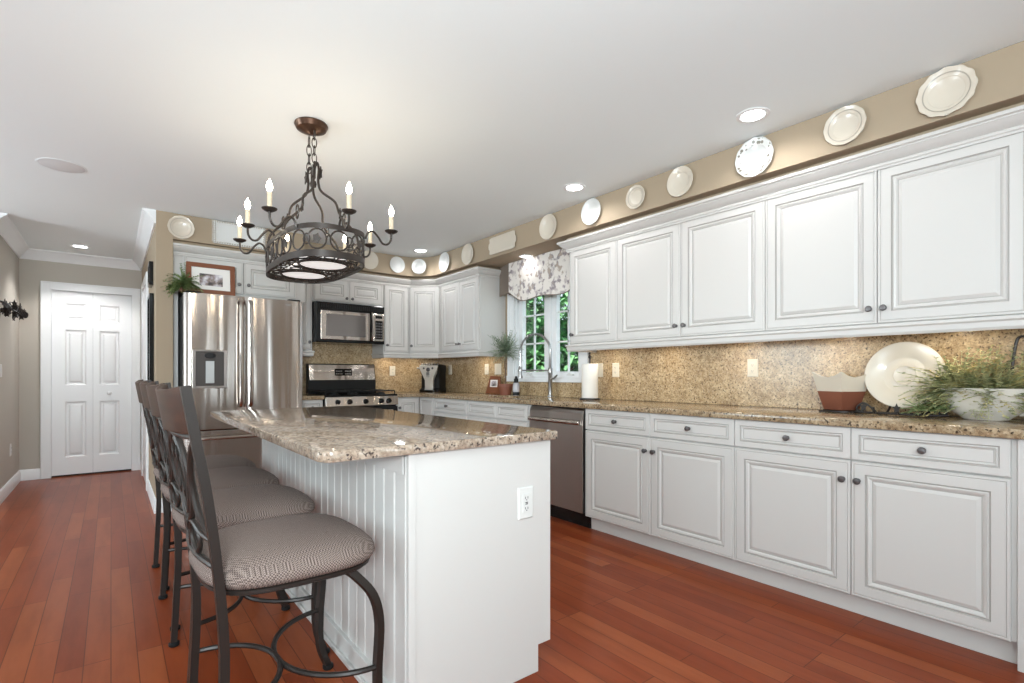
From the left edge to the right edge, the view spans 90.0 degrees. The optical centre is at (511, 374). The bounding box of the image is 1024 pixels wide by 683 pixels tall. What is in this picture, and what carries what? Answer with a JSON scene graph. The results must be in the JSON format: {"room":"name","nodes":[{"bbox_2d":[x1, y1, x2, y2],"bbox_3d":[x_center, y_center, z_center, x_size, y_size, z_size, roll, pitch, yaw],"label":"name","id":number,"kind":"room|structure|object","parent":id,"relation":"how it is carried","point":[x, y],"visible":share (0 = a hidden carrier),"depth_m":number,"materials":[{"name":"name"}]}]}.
{"room":"kitchen","nodes":[
{"label":"kitchen","id":0,"kind":"room"},
{"bbox_2d":[0,235,18,488],"bbox_3d":[-4.737,-0.108,4.718,0.120,2.440,1.570,0,0,-38],"label":"wall","id":1,"kind":"structure","parent":0,"point":[9,261],"depth_m":4.82,"materials":[{"name":"beige paint"}]},
{"bbox_2d":[0,299,27,320],"bbox_3d":[-4.560,-0.591,4.691,0.129,0.161,0.739,0,0,-38],"label":"wall rack","id":2,"kind":"object","parent":1,"relation":"attached to","point":[17,310],"visible":1,"depth_m":4.54,"materials":[{"name":"brown metal"}]},
{"bbox_2d":[0,468,39,504],"bbox_3d":[-4.625,1.054,4.806,0.165,0.115,1.570,0,0,-38],"label":"baseboard","id":3,"kind":"structure","parent":1,"relation":"attached to","point":[27,474],"depth_m":5.19,"materials":[{"name":"white paint"}]},
{"bbox_2d":[19,259,141,469],"bbox_3d":[-4.849,-0.108,5.709,1.165,2.440,0.130,0,0,-38],"label":"wall","id":4,"kind":"structure","parent":0,"point":[31,272],"depth_m":5.44,"materials":[{"name":"beige paint"}]},
{"bbox_2d":[40,281,140,478],"bbox_3d":[-4.724,0.052,5.772,0.868,2.119,0.126,0,0,-38],"label":"trim","id":5,"kind":"structure","parent":4,"relation":"attached to","point":[46,287],"depth_m":5.51,"materials":[{"name":"white paint"}]},
{"bbox_2d":[51,290,130,475],"bbox_3d":[-4.705,0.088,5.748,0.694,2.012,0.078,0,0,-38],"label":"door","id":6,"kind":"structure","parent":4,"relation":"in","point":[91,332],"depth_m":5.74,"materials":[{"name":"white paint"}]},
{"bbox_2d":[52,469,130,476],"bbox_3d":[-4.746,0.089,5.800,0.700,2.045,0.035,0,0,-38],"label":"trim","id":7,"kind":"structure","parent":4,"relation":"attached to","point":[125,469],"depth_m":5.77,"materials":[{"name":"black"}]},
{"bbox_2d":[142,210,172,497],"bbox_3d":[-3.562,-0.108,5.104,0.115,2.440,2.410,0,0,-38],"label":"wall partition","id":8,"kind":"structure","parent":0,"point":[160,250],"depth_m":4.16,"materials":[{"name":"beige paint"}]},
{"bbox_2d":[0,208,155,270],"bbox_3d":[-4.019,-1.276,4.747,1.045,0.105,2.410,0,0,-38],"label":"trim","id":9,"kind":"structure","parent":8,"relation":"attached to","point":[9,232],"depth_m":5.38,"materials":[{"name":"white paint"}]},
{"bbox_2d":[143,285,145,482],"bbox_3d":[-3.802,0.092,5.311,0.009,2.020,0.850,0,0,-38],"label":"door","id":10,"kind":"structure","parent":8,"relation":"in","point":[144,290],"depth_m":5.38,"materials":[{"name":"white paint"}]},
{"bbox_2d":[141,271,148,490],"bbox_3d":[-3.807,0.059,5.307,0.020,2.107,1.000,0,0,-38],"label":"trim","id":11,"kind":"structure","parent":8,"relation":"attached to","point":[145,280],"depth_m":5.47,"materials":[{"name":"white paint"}]},
{"bbox_2d":[147,293,153,381],"bbox_3d":[-3.130,-0.188,4.433,0.030,1.000,0.344,0,0,-38],"label":"picture frame","id":12,"kind":"object","parent":8,"relation":"attached to","point":[150,299],"visible":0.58,"depth_m":4.30,"materials":[{"name":"black"}]},
{"bbox_2d":[148,261,152,287],"bbox_3d":[-3.130,-0.868,4.433,0.030,0.200,0.204,0,0,-38],"label":"picture frame","id":13,"kind":"object","parent":8,"relation":"attached to","point":[150,264],"visible":1,"depth_m":4.36,"materials":[{"name":"black"}]},
{"bbox_2d":[147,479,171,513],"bbox_3d":[-3.132,1.054,4.543,0.129,0.115,1.024,0,0,-38],"label":"baseboard","id":14,"kind":"structure","parent":8,"relation":"attached to","point":[150,492],"depth_m":4.30,"materials":[{"name":"white paint"}]},
{"bbox_2d":[0,0,1023,259],"bbox_3d":[-1.361,-1.388,1.487,7.190,0.120,11.120,0,0,-38],"label":"ceiling","id":15,"kind":"structure","parent":0,"point":[471,120],"depth_m":2.40,"materials":[{"name":"white paint"}]},
{"bbox_2d":[35,158,86,173],"bbox_3d":[-2.857,-1.326,3.250,0.248,0.003,0.248,0,0,-38],"label":"ceiling speaker","id":16,"kind":"object","parent":15,"relation":"attached to","point":[60,165],"visible":1,"depth_m":3.24,"materials":[{"name":"white plastic"}]},
{"bbox_2d":[233,117,397,283],"bbox_3d":[-1.055,-0.938,2.717,0.696,0.779,1.106,0,0,-38],"label":"chandelier","id":17,"kind":"object","parent":15,"relation":"hanging from","point":[308,266],"visible":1,"depth_m":2.61,"materials":[{"name":"brown metal"}]},
{"bbox_2d":[268,256,360,282],"bbox_3d":[-1.056,-0.556,2.719,0.373,0.014,0.760,0,0,-38],"label":"grille","id":18,"kind":"object","parent":17,"relation":"attached to","point":[309,269],"depth_m":2.68,"materials":[{"name":"grey metal"}]},
{"bbox_2d":[563,183,585,191],"bbox_3d":[0.440,-1.324,3.622,0.160,0.006,0.160,0,0,-38],"label":"recessed light","id":19,"kind":"object","parent":15,"relation":"in","point":[573,187],"visible":1,"depth_m":3.62,"materials":[{"name":"white paint"}]},
{"bbox_2d":[736,107,769,122],"bbox_3d":[1.230,-1.324,2.614,0.160,0.006,0.160,0,0,-38],"label":"recessed light","id":20,"kind":"object","parent":15,"relation":"in","point":[751,115],"visible":1,"depth_m":2.61,"materials":[{"name":"white paint"}]},
{"bbox_2d":[0,470,1023,682],"bbox_3d":[-1.361,1.162,1.487,7.190,0.100,11.120,0,0,-38],"label":"floor","id":21,"kind":"structure","parent":0,"point":[80,586],"depth_m":2.32,"materials":[{"name":"brown wood"}]},
{"bbox_2d":[135,379,255,590],"bbox_3d":[-1.789,0.569,2.921,0.581,1.087,0.540,0,0,-40],"label":"bar stool","id":22,"kind":"object","parent":21,"relation":"on","point":[225,460],"visible":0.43,"depth_m":2.87,"materials":[{"name":"brown metal"}]},
{"bbox_2d":[153,454,255,478],"bbox_3d":[-1.762,0.520,2.944,0.484,0.081,0.518,0,0,-40],"label":"seat cushion","id":23,"kind":"object","parent":22,"relation":"on","point":[225,460],"depth_m":2.88,"materials":[{"name":"fabric"}]},
{"bbox_2d":[139,380,289,630],"bbox_3d":[-1.466,0.569,2.508,0.581,1.087,0.540,0,0,-40],"label":"bar stool","id":24,"kind":"object","parent":21,"relation":"on","point":[228,477],"visible":0.48,"depth_m":2.44,"materials":[{"name":"brown metal"}]},
{"bbox_2d":[160,466,278,498],"bbox_3d":[-1.438,0.520,2.531,0.484,0.081,0.518,0,0,-40],"label":"seat cushion","id":25,"kind":"object","parent":24,"relation":"on","point":[228,477],"depth_m":2.44,"materials":[{"name":"fabric"}]},
{"bbox_2d":[146,381,329,682],"bbox_3d":[-1.117,0.569,2.063,0.581,1.087,0.540,0,0,-40],"label":"bar stool","id":26,"kind":"object","parent":21,"relation":"on","point":[243,504],"visible":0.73,"depth_m":1.98,"materials":[{"name":"brown metal"}]},
{"bbox_2d":[171,484,314,529],"bbox_3d":[-1.090,0.520,2.086,0.484,0.081,0.518,0,0,-40],"label":"seat cushion","id":27,"kind":"object","parent":26,"relation":"on","point":[243,504],"depth_m":1.97,"materials":[{"name":"fabric"}]},
{"bbox_2d":[173,255,304,387],"bbox_3d":[-2.578,0.015,4.808,1.066,2.195,0.648,0,0,-38],"label":"upper cabinet","id":28,"kind":"object","parent":21,"relation":"on","point":[251,280],"visible":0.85,"depth_m":4.59,"materials":[{"name":"grey paint"}]},
{"bbox_2d":[178,290,301,468],"bbox_3d":[-2.471,0.218,4.627,0.912,1.787,0.867,0,0,-38],"label":"refrigerator","id":29,"kind":"object","parent":21,"relation":"on","point":[235,352],"visible":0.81,"depth_m":4.28,"materials":[{"name":"silver metal"}]},
{"bbox_2d":[162,262,202,296],"bbox_3d":[-2.665,-0.768,4.148,0.297,0.278,0.325,0,0,-30],"label":"potted fern","id":30,"kind":"object","parent":29,"relation":"on","point":[184,284],"visible":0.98,"depth_m":4.10,"materials":[{"name":"green plant"}]},
{"bbox_2d":[186,261,234,295],"bbox_3d":[-2.534,-0.807,4.314,0.362,0.260,0.043,0,0,-38],"label":"picture frame","id":31,"kind":"object","parent":29,"relation":"on","point":[216,279],"visible":0.73,"depth_m":4.32,"materials":[{"name":"brown wood"}]},
{"bbox_2d":[199,273,222,286],"bbox_3d":[-2.534,-0.799,4.314,0.170,0.100,0.011,0,0,-38],"label":"photograph","id":32,"kind":"object","parent":31,"relation":"attached to","point":[208,279],"depth_m":4.31},
{"bbox_2d":[155,383,384,682],"bbox_3d":[-0.742,0.569,1.576,0.581,1.087,0.540,0,0,-40],"label":"bar stool","id":33,"kind":"object","parent":21,"relation":"on","point":[268,555],"visible":1,"depth_m":1.43,"materials":[{"name":"grey fabric"}]},
{"bbox_2d":[188,513,374,589],"bbox_3d":[-0.715,0.520,1.599,0.484,0.081,0.518,0,0,-40],"label":"seat cushion","id":34,"kind":"object","parent":33,"relation":"on","point":[293,550],"depth_m":1.45,"materials":[{"name":"fabric"}]},
{"bbox_2d":[302,400,322,407],"bbox_3d":[-2.111,0.676,5.173,0.215,0.872,0.648,0,0,-38],"label":"base cabinet","id":35,"kind":"object","parent":21,"relation":"on","point":[305,403],"visible":0.07,"depth_m":4.94,"materials":[{"name":"grey paint"}]},
{"bbox_2d":[302,394,323,399],"bbox_3d":[-2.116,0.221,5.169,0.227,0.037,0.648,0,0,-38],"label":"countertop","id":36,"kind":"structure","parent":35,"relation":"on","point":[304,396],"depth_m":4.94,"materials":[{"name":"beige stone"}]},
{"bbox_2d":[306,363,397,410],"bbox_3d":[-1.694,0.479,5.440,0.758,1.205,0.705,0,0,-38],"label":"gas range","id":37,"kind":"object","parent":21,"relation":"on","point":[339,384],"visible":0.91,"depth_m":5.49,"materials":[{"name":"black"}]},
{"bbox_2d":[311,392,396,396],"bbox_3d":[-1.688,0.207,5.432,0.758,0.017,0.565,0,0,-38],"label":"cooktop","id":38,"kind":"object","parent":37,"relation":"in","point":[326,394],"depth_m":5.31,"materials":[{"name":"black metal"}]},
{"bbox_2d":[262,439,549,682],"bbox_3d":[-0.691,0.679,2.551,0.650,0.866,1.972,0,0,-38],"label":"kitchen island","id":39,"kind":"object","parent":21,"relation":"on","point":[461,583],"visible":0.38,"depth_m":1.77,"materials":[{"name":"grey paint"}]},
{"bbox_2d":[210,406,557,462],"bbox_3d":[-0.803,0.228,2.478,0.888,0.032,2.048,0,0,-38],"label":"island countertop","id":40,"kind":"structure","parent":39,"relation":"on","point":[333,434],"depth_m":1.94,"materials":[{"name":"beige stone"}]},
{"bbox_2d":[518,486,532,519],"bbox_3d":[0.051,0.469,1.877,0.070,0.116,0.010,0,0,-38],"label":"wall outlet","id":41,"kind":"object","parent":39,"relation":"attached to","point":[525,494],"visible":1,"depth_m":1.87,"materials":[{"name":"white plastic"}]},
{"bbox_2d":[523,493,529,512],"bbox_3d":[0.053,0.469,1.875,0.033,0.066,0.003,0,0,-38],"label":"receptacle","id":42,"kind":"object","parent":41,"relation":"attached to","point":[526,496],"depth_m":1.87,"materials":[{"name":"white plastic"}]},
{"bbox_2d":[396,397,418,412],"bbox_3d":[-1.310,0.676,5.800,0.280,0.872,0.648,0,0,-38],"label":"base cabinet","id":43,"kind":"object","parent":21,"relation":"on","point":[405,404],"visible":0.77,"depth_m":5.58,"materials":[{"name":"grey paint"}]},
{"bbox_2d":[420,397,468,418],"bbox_3d":[-0.504,0.676,5.456,0.640,0.872,0.988,0,0,-38],"label":"base cabinet","id":44,"kind":"object","parent":21,"relation":"on","point":[453,408],"visible":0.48,"depth_m":5.22,"materials":[{"name":"grey paint"}]},
{"bbox_2d":[467,400,531,426],"bbox_3d":[0.087,0.676,4.702,0.640,0.872,0.927,0,0,-38],"label":"base cabinet","id":45,"kind":"object","parent":21,"relation":"on","point":[493,412],"visible":0.15,"depth_m":4.48,"materials":[{"name":"grey paint"}]},
{"bbox_2d":[384,391,1023,439],"bbox_3d":[0.388,0.221,4.121,0.883,0.037,5.386,0,0,-38],"label":"countertop","id":46,"kind":"structure","parent":45,"relation":"on","point":[953,425],"depth_m":2.69,"materials":[{"name":"beige stone"}]},
{"bbox_2d":[417,363,445,391],"bbox_3d":[-0.976,0.031,6.172,0.285,0.340,0.315,0,0,14],"label":"coffee machine","id":47,"kind":"object","parent":46,"relation":"on","point":[433,375],"visible":0.98,"depth_m":6.07,"materials":[{"name":"black"}]},
{"bbox_2d":[486,376,500,393],"bbox_3d":[-0.193,0.103,5.451,0.037,0.194,0.249,0,0,-42],"label":"wooden plaque","id":48,"kind":"object","parent":46,"relation":"on","point":[492,388],"visible":0.8,"depth_m":5.44,"materials":[{"name":"brown wood"}]},
{"bbox_2d":[488,330,523,394],"bbox_3d":[-0.108,-0.128,5.137,0.365,0.658,0.427,0,0,-38],"label":"topiary","id":49,"kind":"object","parent":46,"relation":"on","point":[505,389],"visible":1,"depth_m":5.12,"materials":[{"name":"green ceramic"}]},
{"bbox_2d":[498,384,512,394],"bbox_3d":[-0.064,0.145,5.158,0.160,0.112,0.160,0,0,-38],"label":"pot","id":50,"kind":"object","parent":49,"relation":"on","point":[505,389],"depth_m":5.10,"materials":[{"name":"brown ceramic"}]},
{"bbox_2d":[513,376,519,395],"bbox_3d":[0.041,0.106,5.024,0.069,0.190,0.069,0,0,-38],"label":"soap bottle","id":51,"kind":"object","parent":46,"relation":"on","point":[516,387],"visible":1,"depth_m":5.00,"materials":[{"name":"grey plastic"}]},
{"bbox_2d":[518,333,557,396],"bbox_3d":[0.250,-0.098,4.802,0.478,0.599,0.074,0,0,41],"label":"faucet","id":52,"kind":"object","parent":46,"relation":"on","point":[550,369],"visible":1,"depth_m":4.72,"materials":[{"name":"silver metal"}]},
{"bbox_2d":[579,352,599,399],"bbox_3d":[0.643,0.005,4.213,0.177,0.392,0.170,0,0,-38],"label":"paper towel holder","id":53,"kind":"object","parent":46,"relation":"on","point":[589,371],"visible":1,"depth_m":4.15,"materials":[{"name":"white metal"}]},
{"bbox_2d":[818,409,858,412],"bbox_3d":[1.783,0.195,2.775,0.180,0.012,0.180,0,0,-38],"label":"trivet","id":54,"kind":"object","parent":46,"relation":"on","point":[822,410],"visible":0.73,"depth_m":2.74,"materials":[{"name":"brown metal"}]},
{"bbox_2d":[812,372,866,409],"bbox_3d":[1.783,0.086,2.775,0.191,0.205,0.191,0,0,-14],"label":"square bowl","id":55,"kind":"object","parent":54,"relation":"on","point":[841,391],"visible":1,"depth_m":2.71,"materials":[{"name":"brown ceramic"}]},
{"bbox_2d":[855,402,948,416],"bbox_3d":[1.968,0.094,2.576,0.205,0.230,0.381,0,0,-38],"label":"easel","id":56,"kind":"object","parent":46,"relation":"on","point":[863,405],"visible":0.7,"depth_m":2.56,"materials":[{"name":"brown metal"}]},
{"bbox_2d":[864,342,945,407],"bbox_3d":[1.973,-0.002,2.581,0.080,0.333,0.340,0,0,-38],"label":"round platter","id":57,"kind":"object","parent":56,"relation":"on","point":[881,370],"visible":0.88,"depth_m":2.60,"materials":[{"name":"beige ceramic"}]},
{"bbox_2d":[899,398,954,413],"bbox_3d":[1.952,0.148,2.388,0.183,0.080,0.239,0,0,-19],"label":"trailing greenery","id":58,"kind":"object","parent":46,"relation":"on","point":[915,408],"visible":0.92,"depth_m":2.41,"materials":[{"name":"green plant"}]},
{"bbox_2d":[941,388,1023,420],"bbox_3d":[2.138,0.130,2.297,0.223,0.142,0.344,0,0,-38],"label":"ceramic planter","id":59,"kind":"object","parent":46,"relation":"on","point":[965,405],"visible":0.66,"depth_m":2.24,"materials":[{"name":"beige ceramic"}]},
{"bbox_2d":[893,345,1023,421],"bbox_3d":[2.085,0.029,2.291,0.421,0.334,0.605,0,0,-38],"label":"arrangement","id":60,"kind":"object","parent":59,"relation":"in","point":[964,378],"visible":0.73,"depth_m":2.30,"materials":[{"name":"green plant"}]},
{"bbox_2d":[1010,335,1023,376],"bbox_3d":[2.305,0.006,2.313,0.032,0.379,0.111,0,0,-38],"label":"stand","id":61,"kind":"object","parent":46,"relation":"on","point":[1020,336],"visible":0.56,"depth_m":2.33,"materials":[{"name":"brown metal"}]},
{"bbox_2d":[528,405,590,527],"bbox_3d":[0.550,0.678,4.083,0.632,0.868,0.612,0,0,-38],"label":"dishwasher","id":62,"kind":"object","parent":21,"relation":"on","point":[568,451],"visible":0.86,"depth_m":3.82,"materials":[{"name":"silver metal"}]},
{"bbox_2d":[586,409,739,575],"bbox_3d":[1.097,0.676,3.412,0.640,0.872,1.115,0,0,-38],"label":"base cabinet","id":63,"kind":"object","parent":21,"relation":"on","point":[663,482],"visible":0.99,"depth_m":3.15,"materials":[{"name":"grey paint"}]},
{"bbox_2d":[735,419,1023,672],"bbox_3d":[1.791,0.676,2.527,0.640,0.872,1.134,0,0,-38],"label":"base cabinet","id":64,"kind":"object","parent":21,"relation":"on","point":[913,531],"depth_m":2.23,"materials":[{"name":"grey paint"}]},
{"bbox_2d":[173,41,1023,277],"bbox_3d":[0.744,-1.220,2.043,2.890,0.212,9.100,0,0,-38],"label":"wall","id":65,"kind":"structure","parent":0,"point":[893,114],"depth_m":2.94,"materials":[{"name":"beige paint"}]},
{"bbox_2d":[167,216,194,238],"bbox_3d":[-2.723,-1.214,4.213,0.190,0.192,0.024,0,0,-38],"label":"decorative plate","id":66,"kind":"object","parent":65,"relation":"attached to","point":[181,227],"visible":1,"depth_m":4.21,"materials":[{"name":"beige ceramic"}]},
{"bbox_2d":[212,219,265,249],"bbox_3d":[-2.381,-1.226,4.480,0.426,0.201,0.018,0,0,-38],"label":"decorative platter","id":67,"kind":"object","parent":65,"relation":"attached to","point":[224,232],"visible":0.84,"depth_m":4.45,"materials":[{"name":"white ceramic"}]},
{"bbox_2d":[364,250,377,268],"bbox_3d":[-1.524,-1.228,5.469,0.200,0.204,0.024,0,0,-38],"label":"decorative plate","id":68,"kind":"object","parent":65,"relation":"attached to","point":[371,262],"visible":0.76,"depth_m":5.48,"materials":[{"name":"beige ceramic"}]},
{"bbox_2d":[390,256,404,272],"bbox_3d":[-1.272,-1.220,5.667,0.180,0.184,0.024,0,0,-38],"label":"decorative plate","id":69,"kind":"object","parent":65,"relation":"attached to","point":[397,264],"visible":1,"depth_m":5.67,"materials":[{"name":"white ceramic"}]},
{"bbox_2d":[412,259,425,273],"bbox_3d":[-1.039,-1.213,5.727,0.168,0.172,0.024,0,0,7],"label":"decorative plate","id":70,"kind":"object","parent":65,"relation":"attached to","point":[419,265],"visible":1,"depth_m":5.73,"materials":[{"name":"white ceramic"}]},
{"bbox_2d":[439,252,448,271],"bbox_3d":[-0.727,-1.219,5.527,0.024,0.220,0.216,0,0,-38],"label":"decorative plate","id":71,"kind":"object","parent":65,"relation":"attached to","point":[444,258],"visible":1,"depth_m":5.54,"materials":[{"name":"white ceramic"}]},
{"bbox_2d":[461,243,472,264],"bbox_3d":[-0.445,-1.219,5.168,0.024,0.216,0.212,0,0,-38],"label":"decorative plate","id":72,"kind":"object","parent":65,"relation":"attached to","point":[467,252],"visible":1,"depth_m":5.18,"materials":[{"name":"beige ceramic"}]},
{"bbox_2d":[488,230,515,254],"bbox_3d":[-0.091,-1.215,4.718,0.013,0.160,0.421,0,0,-38],"label":"decorative platter","id":73,"kind":"object","parent":65,"relation":"attached to","point":[506,241],"visible":1,"depth_m":4.72,"materials":[{"name":"beige ceramic"}]},
{"bbox_2d":[539,214,555,239],"bbox_3d":[0.299,-1.220,4.217,0.024,0.212,0.208,0,0,-38],"label":"decorative plate","id":74,"kind":"object","parent":65,"relation":"attached to","point":[547,227],"visible":1,"depth_m":4.22,"materials":[{"name":"beige ceramic"}]},
{"bbox_2d":[581,198,600,224],"bbox_3d":[0.595,-1.223,3.839,0.024,0.200,0.196,0,0,-38],"label":"decorative plate","id":75,"kind":"object","parent":65,"relation":"attached to","point":[590,212],"visible":1,"depth_m":3.84,"materials":[{"name":"white ceramic"}]},
{"bbox_2d":[626,185,644,208],"bbox_3d":[0.850,-1.220,3.514,0.024,0.164,0.161,0,0,-38],"label":"decorative plate","id":76,"kind":"object","parent":65,"relation":"attached to","point":[635,195],"visible":1,"depth_m":3.52,"materials":[{"name":"beige ceramic"}]},
{"bbox_2d":[667,166,692,196],"bbox_3d":[1.065,-1.223,3.240,0.024,0.192,0.188,0,0,-38],"label":"decorative plate","id":77,"kind":"object","parent":65,"relation":"attached to","point":[679,181],"visible":1,"depth_m":3.24,"materials":[{"name":"beige ceramic"}]},
{"bbox_2d":[735,136,773,176],"bbox_3d":[1.357,-1.218,2.866,0.024,0.220,0.219,0,0,-38],"label":"decorative plate","id":78,"kind":"object","parent":65,"relation":"attached to","point":[756,154],"visible":1,"depth_m":2.87,"materials":[{"name":"white ceramic"}]},
{"bbox_2d":[823,105,866,144],"bbox_3d":[1.634,-1.223,2.513,0.024,0.190,0.188,0,0,-38],"label":"decorative plate","id":79,"kind":"object","parent":65,"relation":"attached to","point":[845,124],"visible":1,"depth_m":2.52,"materials":[{"name":"beige ceramic"}]},
{"bbox_2d":[915,64,977,116],"bbox_3d":[1.872,-1.221,2.208,0.024,0.210,0.210,0,0,-38],"label":"decorative plate","id":80,"kind":"object","parent":65,"relation":"attached to","point":[947,90],"visible":1,"depth_m":2.21,"materials":[{"name":"beige ceramic"}]},
{"bbox_2d":[472,294,803,408],"bbox_3d":[1.364,-0.108,3.716,0.150,2.440,10.970,0,0,-38],"label":"wall","id":81,"kind":"structure","parent":0,"point":[505,294],"depth_m":5.41,"materials":[{"name":"beige paint"}]},
{"bbox_2d":[409,287,442,353],"bbox_3d":[-0.967,-0.665,6.085,0.588,0.835,0.617,0,0,-38],"label":"upper cabinet","id":82,"kind":"object","parent":81,"relation":"attached to","point":[424,303],"visible":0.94,"depth_m":5.87,"materials":[{"name":"grey paint"}]},
{"bbox_2d":[173,243,500,287],"bbox_3d":[-1.510,-1.042,4.919,2.885,0.085,1.123,0,0,-38],"label":"crown molding","id":83,"kind":"structure","parent":82,"relation":"attached to","point":[178,248],"depth_m":5.25,"materials":[{"name":"grey paint"}]},
{"bbox_2d":[441,277,504,352],"bbox_3d":[-0.449,-0.665,5.609,0.366,0.835,0.765,0,0,-38],"label":"upper cabinet","id":84,"kind":"object","parent":81,"relation":"attached to","point":[472,310],"visible":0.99,"depth_m":5.37,"materials":[{"name":"grey paint"}]},
{"bbox_2d":[371,351,504,357],"bbox_3d":[-0.854,-0.220,5.651,1.653,0.055,0.422,0,0,24],"label":"rail","id":85,"kind":"object","parent":84,"relation":"attached to","point":[467,353],"visible":0.9,"depth_m":5.73,"materials":[{"name":"grey paint"}]},
{"bbox_2d":[499,248,569,300],"bbox_3d":[0.249,-0.910,4.846,0.152,0.402,1.247,0,0,-38],"label":"window valance","id":86,"kind":"object","parent":81,"relation":"attached to","point":[548,273],"visible":0.81,"depth_m":4.75,"materials":[{"name":"fabric"}]},
{"bbox_2d":[506,291,588,382],"bbox_3d":[0.354,-0.482,4.945,0.165,1.098,1.190,0,0,-38],"label":"window","id":87,"kind":"structure","parent":81,"relation":"in","point":[516,309],"depth_m":4.98,"materials":[{"name":"white paint"}]},
{"bbox_2d":[569,240,616,344],"bbox_3d":[0.739,-0.665,4.093,0.366,0.835,0.503,0,0,-38],"label":"upper cabinet","id":88,"kind":"object","parent":81,"relation":"attached to","point":[593,270],"visible":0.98,"depth_m":3.98,"materials":[{"name":"grey paint"}]},
{"bbox_2d":[617,200,766,340],"bbox_3d":[1.233,-0.665,3.462,0.366,0.835,1.099,0,0,-38],"label":"upper cabinet","id":89,"kind":"object","parent":81,"relation":"attached to","point":[703,276],"visible":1,"depth_m":3.29,"materials":[{"name":"grey paint"}]},
{"bbox_2d":[439,328,1023,418],"bbox_3d":[0.735,-0.024,4.381,0.017,0.449,5.368,0,0,-38],"label":"backsplash","id":90,"kind":"structure","parent":81,"relation":"attached to","point":[711,373],"depth_m":3.38,"materials":[{"name":"beige stone"}]},
{"bbox_2d":[597,363,602,376],"bbox_3d":[0.744,-0.041,4.349,0.009,0.116,0.070,0,0,-38],"label":"light switch","id":91,"kind":"object","parent":90,"relation":"attached to","point":[600,365],"visible":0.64,"depth_m":4.33,"materials":[{"name":"beige plastic"}]},
{"bbox_2d":[612,363,618,376],"bbox_3d":[0.852,-0.041,4.211,0.010,0.116,0.070,0,0,-38],"label":"wall outlet","id":92,"kind":"object","parent":90,"relation":"attached to","point":[615,366],"visible":1,"depth_m":4.21,"materials":[{"name":"beige plastic"}]},
{"bbox_2d":[747,359,757,376],"bbox_3d":[1.556,-0.045,3.312,0.010,0.116,0.070,0,0,-38],"label":"wall outlet","id":93,"kind":"object","parent":90,"relation":"attached to","point":[752,364],"visible":1,"depth_m":3.31,"materials":[{"name":"beige plastic"}]},
{"bbox_2d":[766,131,1023,331],"bbox_3d":[1.916,-0.665,2.590,0.366,0.835,1.116,0,0,-38],"label":"upper cabinet","id":94,"kind":"object","parent":81,"relation":"attached to","point":[939,236],"visible":1,"depth_m":2.42,"materials":[{"name":"grey paint"}]},
{"bbox_2d":[173,102,1023,279],"bbox_3d":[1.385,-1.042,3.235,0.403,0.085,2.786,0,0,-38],"label":"crown molding","id":95,"kind":"structure","parent":94,"relation":"attached to","point":[1007,122],"depth_m":2.63,"materials":[{"name":"grey paint"}]},
{"bbox_2d":[565,315,1023,352],"bbox_3d":[1.420,-0.220,3.231,0.353,0.055,2.736,0,0,-38],"label":"rail","id":96,"kind":"object","parent":94,"relation":"attached to","point":[1012,321],"visible":1,"depth_m":2.65,"materials":[{"name":"grey paint"}]},
{"bbox_3d":[-2.097,-0.108,5.674,2.885,2.440,0.120,0,0,-38],"label":"wall","id":97,"kind":"structure","parent":0,"visible":0},
{"bbox_2d":[302,284,314,356],"bbox_3d":[-2.179,-0.637,5.302,0.164,0.891,0.360,0,0,-38],"label":"upper cabinet","id":98,"kind":"object","parent":97,"relation":"attached to","point":[307,306],"depth_m":5.19,"materials":[{"name":"grey paint"}]},
{"bbox_2d":[312,280,382,306],"bbox_3d":[-1.823,-0.919,5.581,0.768,0.327,0.360,0,0,-38],"label":"upper cabinet","id":99,"kind":"object","parent":97,"relation":"attached to","point":[340,291],"visible":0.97,"depth_m":5.46,"materials":[{"name":"grey paint"}]},
{"bbox_2d":[312,301,383,345],"bbox_3d":[-1.800,-0.543,5.537,0.742,0.414,0.451,0,0,-38],"label":"microwave","id":100,"kind":"object","parent":99,"relation":"attached to","point":[333,323],"visible":0.98,"depth_m":5.37,"materials":[{"name":"black metal"}]},
{"bbox_2d":[302,344,438,393],"bbox_3d":[-1.667,-0.071,5.923,1.863,0.544,0.017,0,0,-38],"label":"backsplash","id":101,"kind":"structure","parent":97,"relation":"attached to","point":[407,377],"depth_m":5.99,"materials":[{"name":"beige stone"}]},
{"bbox_2d":[372,285,408,353],"bbox_3d":[-1.397,-0.665,5.915,0.311,0.835,0.360,0,0,-38],"label":"upper cabinet","id":102,"kind":"object","parent":97,"relation":"attached to","point":[395,299],"visible":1,"depth_m":5.79,"materials":[{"name":"grey paint"}]},
{"label":"outside","id":103,"kind":"structure","parent":0,"visible":0},
{"bbox_3d":[6.440,1.437,19.016,26.410,0.050,38.000,0,0,-38],"label":"ground","id":104,"kind":"structure","parent":103,"visible":0},
{"bbox_2d":[526,296,562,371],"bbox_3d":[-0.162,-0.309,11.413,2.855,4.171,2.746,0,0,34],"label":"tree","id":105,"kind":"object","parent":104,"relation":"on","point":[528,326],"visible":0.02,"depth_m":10.66,"materials":[{"name":"green plant"}]},
{"bbox_2d":[526,292,577,371],"bbox_3d":[1.296,-0.309,11.184,2.855,4.171,2.746,0,0,-41],"label":"tree","id":106,"kind":"object","parent":104,"relation":"on","point":[564,298],"visible":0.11,"depth_m":10.46,"materials":[{"name":"green plant"}]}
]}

